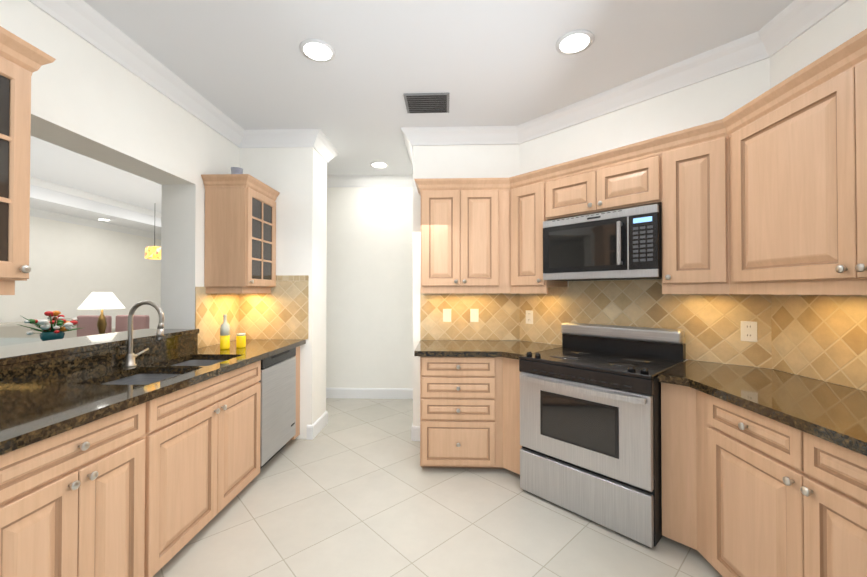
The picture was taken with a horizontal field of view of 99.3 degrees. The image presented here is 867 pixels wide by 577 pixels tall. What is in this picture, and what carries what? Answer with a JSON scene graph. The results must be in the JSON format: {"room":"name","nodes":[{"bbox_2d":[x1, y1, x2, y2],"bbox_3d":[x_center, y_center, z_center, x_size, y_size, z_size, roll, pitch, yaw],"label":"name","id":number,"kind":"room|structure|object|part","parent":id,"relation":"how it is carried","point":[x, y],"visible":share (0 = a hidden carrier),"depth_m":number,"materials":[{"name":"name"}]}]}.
{"room":"kitchen","nodes":[
{"label":"kitchen","id":0,"kind":"room"},
{"bbox_2d":[0,216,160,328],"bbox_3d":[-7.248,-0.216,4.372,0.120,3.220,12.000,0,-1,2],"label":"wall","id":1,"kind":"structure","parent":0,"point":[73,266],"depth_m":7.40,"materials":[{"name":"paint"}]},
{"bbox_2d":[30,208,160,239],"bbox_3d":[-7.140,-1.364,4.329,0.100,0.125,11.700,0,-1,2],"label":"crown molding","id":2,"kind":"structure","parent":1,"relation":"attached to","point":[69,219],"depth_m":7.46,"materials":[{"name":"white paint"}]},
{"bbox_2d":[0,0,239,328],"bbox_3d":[-2.034,-0.051,0.857,0.270,2.820,5.150,0,-1,2],"label":"wall","id":3,"kind":"structure","parent":0,"point":[89,100],"depth_m":2.31,"materials":[{"name":"paint"}]},
{"bbox_2d":[0,26,55,294],"bbox_3d":[-1.701,-0.446,0.959,0.380,0.932,1.000,0,-1,2],"label":"upper cabinet","id":4,"kind":"object","parent":3,"relation":"attached to","point":[21,61],"visible":1,"depth_m":1.34,"materials":[{"name":"brown wood"}]},
{"bbox_2d":[0,329,198,365],"bbox_3d":[-2.028,0.319,2.144,0.430,0.034,1.364,0,-1,2],"label":"bar","id":5,"kind":"object","parent":3,"relation":"on","point":[21,353],"visible":1,"depth_m":2.00,"materials":[{"name":"stone"}]},
{"bbox_2d":[0,334,199,392],"bbox_3d":[-1.863,0.391,1.471,0.020,0.119,2.698,0,-1,2],"label":"backsplash","id":6,"kind":"structure","parent":3,"relation":"attached to","point":[38,372],"depth_m":1.94,"materials":[{"name":"black stone"}]},
{"bbox_2d":[195,287,238,347],"bbox_3d":[-1.815,0.227,3.120,0.006,0.477,0.594,0,-1,2],"label":"tile backsplash","id":7,"kind":"structure","parent":3,"relation":"attached to","point":[211,310],"depth_m":3.04,"materials":[{"name":"tile"}]},
{"bbox_2d":[201,167,279,293],"bbox_3d":[-1.623,-0.484,3.145,0.380,1.052,0.543,0,-1,2],"label":"upper cabinet","id":8,"kind":"object","parent":3,"relation":"attached to","point":[240,234],"visible":1,"depth_m":2.93,"materials":[{"name":"brown wood"}]},
{"bbox_3d":[-1.623,-0.903,3.149,0.380,0.214,0.543,0,-1,2],"label":"cabinet crown","id":9,"kind":"part","parent":8,"relation":"part of","materials":[{"name":"brown wood"}]},
{"bbox_2d":[28,0,847,187],"bbox_3d":[-0.590,-1.391,1.524,4.990,0.125,6.360,0,-1,2],"label":"crown molding","id":10,"kind":"structure","parent":3,"relation":"attached to","point":[787,25],"depth_m":2.53,"materials":[{"name":"white paint"}]},
{"bbox_2d":[326,187,412,387],"bbox_3d":[-1.544,-0.012,4.787,3.050,2.820,0.120,0,-1,2],"label":"wall","id":11,"kind":"structure","parent":0,"point":[369,318],"depth_m":4.70,"materials":[{"name":"paint"}]},
{"bbox_2d":[326,388,412,398],"bbox_3d":[-1.557,1.332,4.707,2.830,0.130,0.014,0,-1,2],"label":"baseboard","id":12,"kind":"structure","parent":11,"relation":"attached to","point":[361,393],"depth_m":4.67,"materials":[{"name":"white paint"}]},
{"bbox_2d":[240,144,518,438],"bbox_3d":[-0.612,-0.024,3.583,2.920,2.820,0.400,0,-1,2],"label":"wall","id":13,"kind":"structure","parent":0,"point":[296,177],"depth_m":3.41,"materials":[{"name":"paint"}]},
{"bbox_2d":[239,275,308,338],"bbox_3d":[-1.478,0.174,3.408,0.649,0.589,0.008,0,-1,2],"label":"tile backsplash","id":14,"kind":"structure","parent":13,"relation":"attached to","point":[280,310],"depth_m":3.40,"materials":[{"name":"tile"}]},
{"bbox_2d":[309,411,327,439],"bbox_3d":[-1.110,1.321,3.569,0.024,0.130,0.390,0,-1,2],"label":"baseboard","id":15,"kind":"structure","parent":13,"relation":"attached to","point":[317,426],"depth_m":3.52,"materials":[{"name":"white paint"}]},
{"bbox_2d":[420,288,519,339],"bbox_3d":[0.330,0.229,3.340,0.898,0.477,0.014,0,-1,2],"label":"tile backsplash","id":16,"kind":"structure","parent":13,"relation":"attached to","point":[469,316],"depth_m":3.34,"materials":[{"name":"tile"}]},
{"bbox_2d":[418,176,567,288],"bbox_3d":[0.494,-0.452,3.064,1.197,0.877,0.557,0,-1,2],"label":"upper cabinet","id":17,"kind":"object","parent":13,"relation":"attached to","point":[467,224],"depth_m":3.00,"materials":[{"name":"brown wood"}]},
{"bbox_2d":[514,169,549,288],"bbox_3d":[0.734,-0.458,2.884,0.223,0.869,0.224,0,-1,2],"label":"upper cabinet","id":18,"kind":"object","parent":13,"relation":"attached to","point":[528,223],"depth_m":2.86,"materials":[{"name":"brown wood"}]},
{"bbox_2d":[659,129,685,284],"bbox_3d":[1.472,-0.466,2.088,0.223,0.869,0.223,0,-1,2],"label":"upper cabinet","id":19,"kind":"object","parent":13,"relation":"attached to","point":[673,144],"depth_m":2.15,"materials":[{"name":"brown wood"}]},
{"bbox_2d":[30,0,793,233],"bbox_3d":[-2.498,-1.603,4.166,9.390,0.350,11.700,0,-1,2],"label":"ceiling","id":20,"kind":"structure","parent":0,"point":[246,64],"depth_m":2.35,"materials":[{"name":"white paint"}]},
{"bbox_2d":[145,231,160,259],"bbox_3d":[-4.605,-0.949,6.086,0.260,0.920,0.260,0,-1,2],"label":"pendant light","id":21,"kind":"object","parent":20,"relation":"hanging from","point":[153,252],"visible":0.88,"depth_m":5.99,"materials":[{"name":"yellow glass"}]},
{"bbox_2d":[300,39,335,62],"bbox_3d":[-0.704,-1.442,2.240,0.210,0.008,0.210,0,-1,2],"label":"recessed light","id":22,"kind":"object","parent":20,"relation":"in","point":[316,50],"visible":1,"depth_m":2.23,"materials":[{"name":"white"}]},
{"bbox_2d":[370,161,387,167],"bbox_3d":[-0.624,-1.422,4.238,0.210,0.008,0.210,0,-1,2],"label":"recessed light","id":23,"kind":"object","parent":20,"relation":"in","point":[377,164],"visible":0.96,"depth_m":4.21,"materials":[{"name":"white"}]},
{"bbox_2d":[403,93,448,112],"bbox_3d":[-0.048,-1.432,2.857,0.340,0.015,0.280,0,-1,2],"label":"ceiling vent","id":24,"kind":"object","parent":20,"relation":"in","point":[426,102],"visible":0.94,"depth_m":2.82,"materials":[{"name":"grey metal"}]},
{"bbox_2d":[556,30,593,54],"bbox_3d":[0.829,-1.442,2.165,0.210,0.008,0.210,0,-1,2],"label":"recessed light","id":25,"kind":"object","parent":20,"relation":"in","point":[574,42],"visible":1,"depth_m":2.15,"materials":[{"name":"white"}]},
{"bbox_2d":[413,146,424,425],"bbox_3d":[-0.106,-0.019,4.020,0.120,2.820,1.310,0,-1,2],"label":"wall","id":26,"kind":"structure","parent":0,"point":[418,151],"depth_m":3.37,"materials":[{"name":"paint"}]},
{"bbox_2d":[411,423,416,440],"bbox_3d":[-0.173,1.325,3.986,0.014,0.130,1.290,0,-1,2],"label":"baseboard","id":27,"kind":"structure","parent":26,"relation":"attached to","point":[413,429],"depth_m":3.35,"materials":[{"name":"white paint"}]},
{"bbox_2d":[153,398,721,576],"bbox_3d":[-2.594,1.418,4.240,9.590,0.050,11.900,0,-1,2],"label":"floor","id":28,"kind":"structure","parent":0,"point":[353,488],"depth_m":2.13,"materials":[{"name":"tile"}]},
{"bbox_2d":[0,338,63,345],"bbox_3d":[-5.100,1.018,3.983,1.400,0.745,1.800,0,-1,2],"label":"glass dining table","id":29,"kind":"object","parent":28,"relation":"on","point":[7,341],"visible":0.17,"depth_m":4.61,"materials":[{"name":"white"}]},
{"bbox_2d":[17,311,81,340],"bbox_3d":[-4.679,0.462,4.503,0.518,0.377,0.544,0,-1,2],"label":"centrepiece","id":30,"kind":"object","parent":29,"relation":"on","point":[57,329],"visible":1,"depth_m":4.47,"materials":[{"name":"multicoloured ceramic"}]},
{"bbox_2d":[0,318,114,337],"bbox_3d":[-6.596,0.987,6.238,0.950,0.850,2.600,0,-1,2],"label":"sofa","id":31,"kind":"object","parent":28,"relation":"on","point":[11,330],"visible":0.02,"depth_m":6.08,"materials":[{"name":"beige fabric"}]},
{"bbox_2d":[0,401,155,576],"bbox_3d":[-1.579,0.927,1.349,0.596,0.875,0.625,0,-1,2],"label":"base cabinet","id":32,"kind":"object","parent":28,"relation":"on","point":[130,459],"depth_m":1.36,"materials":[{"name":"brown wood"}]},
{"bbox_2d":[0,339,305,456],"bbox_3d":[-1.550,0.473,1.759,0.626,0.039,3.296,0,-1,2],"label":"countertop","id":33,"kind":"structure","parent":32,"relation":"on","point":[35,413],"depth_m":1.60,"materials":[{"name":"black stone"}]},
{"bbox_2d":[96,373,211,436],"bbox_3d":[-1.530,0.595,1.939,0.400,0.200,0.420,0,-1,2],"label":"sink","id":34,"kind":"object","parent":33,"relation":"in","point":[172,410],"depth_m":1.92,"materials":[{"name":"silver metal"}]},
{"bbox_2d":[172,357,251,408],"bbox_3d":[-1.515,0.600,2.378,0.400,0.200,0.420,0,-1,2],"label":"sink","id":35,"kind":"object","parent":33,"relation":"in","point":[227,386],"depth_m":2.34,"materials":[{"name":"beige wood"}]},
{"bbox_2d":[220,315,229,349],"bbox_3d":[-1.599,0.332,2.825,0.067,0.262,0.067,0,-1,-10],"label":"olive oil","id":36,"kind":"object","parent":33,"relation":"on","point":[225,336],"depth_m":2.80,"materials":[{"name":"yellow"}]},
{"bbox_2d":[236,333,245,347],"bbox_3d":[-1.521,0.409,2.910,0.069,0.110,0.069,0,-1,-10],"label":"jar","id":37,"kind":"object","parent":33,"relation":"on","point":[241,337],"depth_m":2.88,"materials":[{"name":"yellow glass"}]},
{"bbox_2d":[77,315,111,336],"bbox_3d":[-4.799,0.894,5.414,0.460,1.020,0.480,0,-1,2],"label":"dining chair","id":38,"kind":"object","parent":28,"relation":"on","point":[87,324],"visible":0.19,"depth_m":5.18,"materials":[{"name":"fabric"}]},
{"bbox_2d":[115,315,148,331],"bbox_3d":[-4.325,0.895,5.498,0.460,1.020,0.480,0,-1,2],"label":"dining chair","id":39,"kind":"object","parent":28,"relation":"on","point":[139,322],"visible":0.29,"depth_m":5.26,"materials":[{"name":"fabric"}]},
{"bbox_2d":[259,347,295,468],"bbox_3d":[-1.517,0.944,2.962,0.594,0.872,0.600,0,-1,2],"label":"dishwasher","id":40,"kind":"object","parent":28,"relation":"on","point":[278,406],"visible":0.42,"depth_m":2.90,"materials":[{"name":"silver metal"}]},
{"bbox_2d":[414,340,561,474],"bbox_3d":[0.477,0.923,2.946,1.221,0.915,0.768,0,-1,2],"label":"base cabinet","id":41,"kind":"object","parent":28,"relation":"on","point":[469,403],"visible":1,"depth_m":2.74,"materials":[{"name":"brown wood"}]},
{"bbox_2d":[414,340,561,359],"bbox_3d":[0.477,0.485,2.950,1.221,0.039,0.768,0,-1,2],"label":"countertop","id":42,"kind":"structure","parent":41,"relation":"on","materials":[{"name":"black stone"}]},
{"bbox_2d":[519,322,685,547],"bbox_3d":[1.080,0.812,2.417,0.718,1.095,0.814,1,-1,-43],"label":"range","id":43,"kind":"object","parent":28,"relation":"on","point":[590,420],"visible":1,"depth_m":2.19,"materials":[{"name":"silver metal"}]},
{"bbox_2d":[661,384,866,576],"bbox_3d":[1.558,0.929,1.563,0.691,0.876,1.636,0,-1,2],"label":"base cabinet","id":44,"kind":"object","parent":28,"relation":"on","point":[764,472],"depth_m":1.49,"materials":[{"name":"brown wood"}]},
{"bbox_2d":[658,360,866,471],"bbox_3d":[1.540,0.471,1.568,0.726,0.040,1.636,0,-1,2],"label":"countertop","id":45,"kind":"structure","parent":44,"relation":"on","point":[823,416],"depth_m":1.51,"materials":[{"name":"black stone"}]},
{"bbox_3d":[-3.813,1.003,4.288,0.450,0.780,1.300,0,-1,2],"label":"console table","id":46,"kind":"object","parent":28,"relation":"on","visible":0},
{"bbox_2d":[77,292,124,333],"bbox_3d":[-3.820,0.328,4.244,0.420,0.570,0.420,0,-1,2],"label":"table lamp","id":47,"kind":"object","parent":46,"relation":"on","point":[101,300],"visible":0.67,"depth_m":4.17,"materials":[{"name":"white fabric"}]},
{"bbox_2d":[519,58,769,368],"bbox_3d":[1.398,-0.032,2.757,0.120,2.820,1.806,1,-1,-43],"label":"wall","id":48,"kind":"structure","parent":0,"point":[718,97],"depth_m":2.55,"materials":[{"name":"paint"}]},
{"bbox_2d":[542,137,661,220],"bbox_3d":[1.226,-0.707,2.603,0.782,0.377,0.783,0,-1,2],"label":"upper cabinet","id":49,"kind":"object","parent":48,"relation":"attached to","point":[628,176],"depth_m":2.44,"materials":[{"name":"brown wood"}]},
{"bbox_2d":[543,204,661,280],"bbox_3d":[1.191,-0.281,2.567,0.435,0.435,0.758,1,-1,-43],"label":"over-the-range microwave","id":50,"kind":"object","parent":49,"relation":"attached to","point":[623,244],"visible":1,"depth_m":2.40,"materials":[{"name":"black metal"}]},
{"bbox_2d":[520,279,771,368],"bbox_3d":[1.349,0.201,2.709,0.011,0.522,1.680,1,-1,-43],"label":"tile backsplash","id":51,"kind":"structure","parent":48,"relation":"attached to","point":[734,329],"depth_m":2.48,"materials":[{"name":"tile"}]},
{"bbox_2d":[662,29,866,288],"bbox_3d":[1.626,-0.467,1.596,0.556,0.877,1.678,0,-1,2],"label":"upper cabinet","id":52,"kind":"object","parent":48,"relation":"attached to","point":[765,192],"depth_m":1.62,"materials":[{"name":"brown wood"}]},
{"bbox_2d":[770,0,866,390],"bbox_3d":[1.918,-0.058,0.144,0.120,2.820,4.006,0,-1,2],"label":"wall","id":53,"kind":"structure","parent":0,"point":[843,23],"depth_m":1.82,"materials":[{"name":"paint"}]},
{"bbox_2d":[771,294,866,390],"bbox_3d":[1.900,0.210,1.417,0.006,0.477,1.354,0,-1,2],"label":"tile backsplash","id":54,"kind":"structure","parent":53,"relation":"attached to","point":[821,337],"depth_m":1.81,"materials":[{"name":"tile"}]}
]}

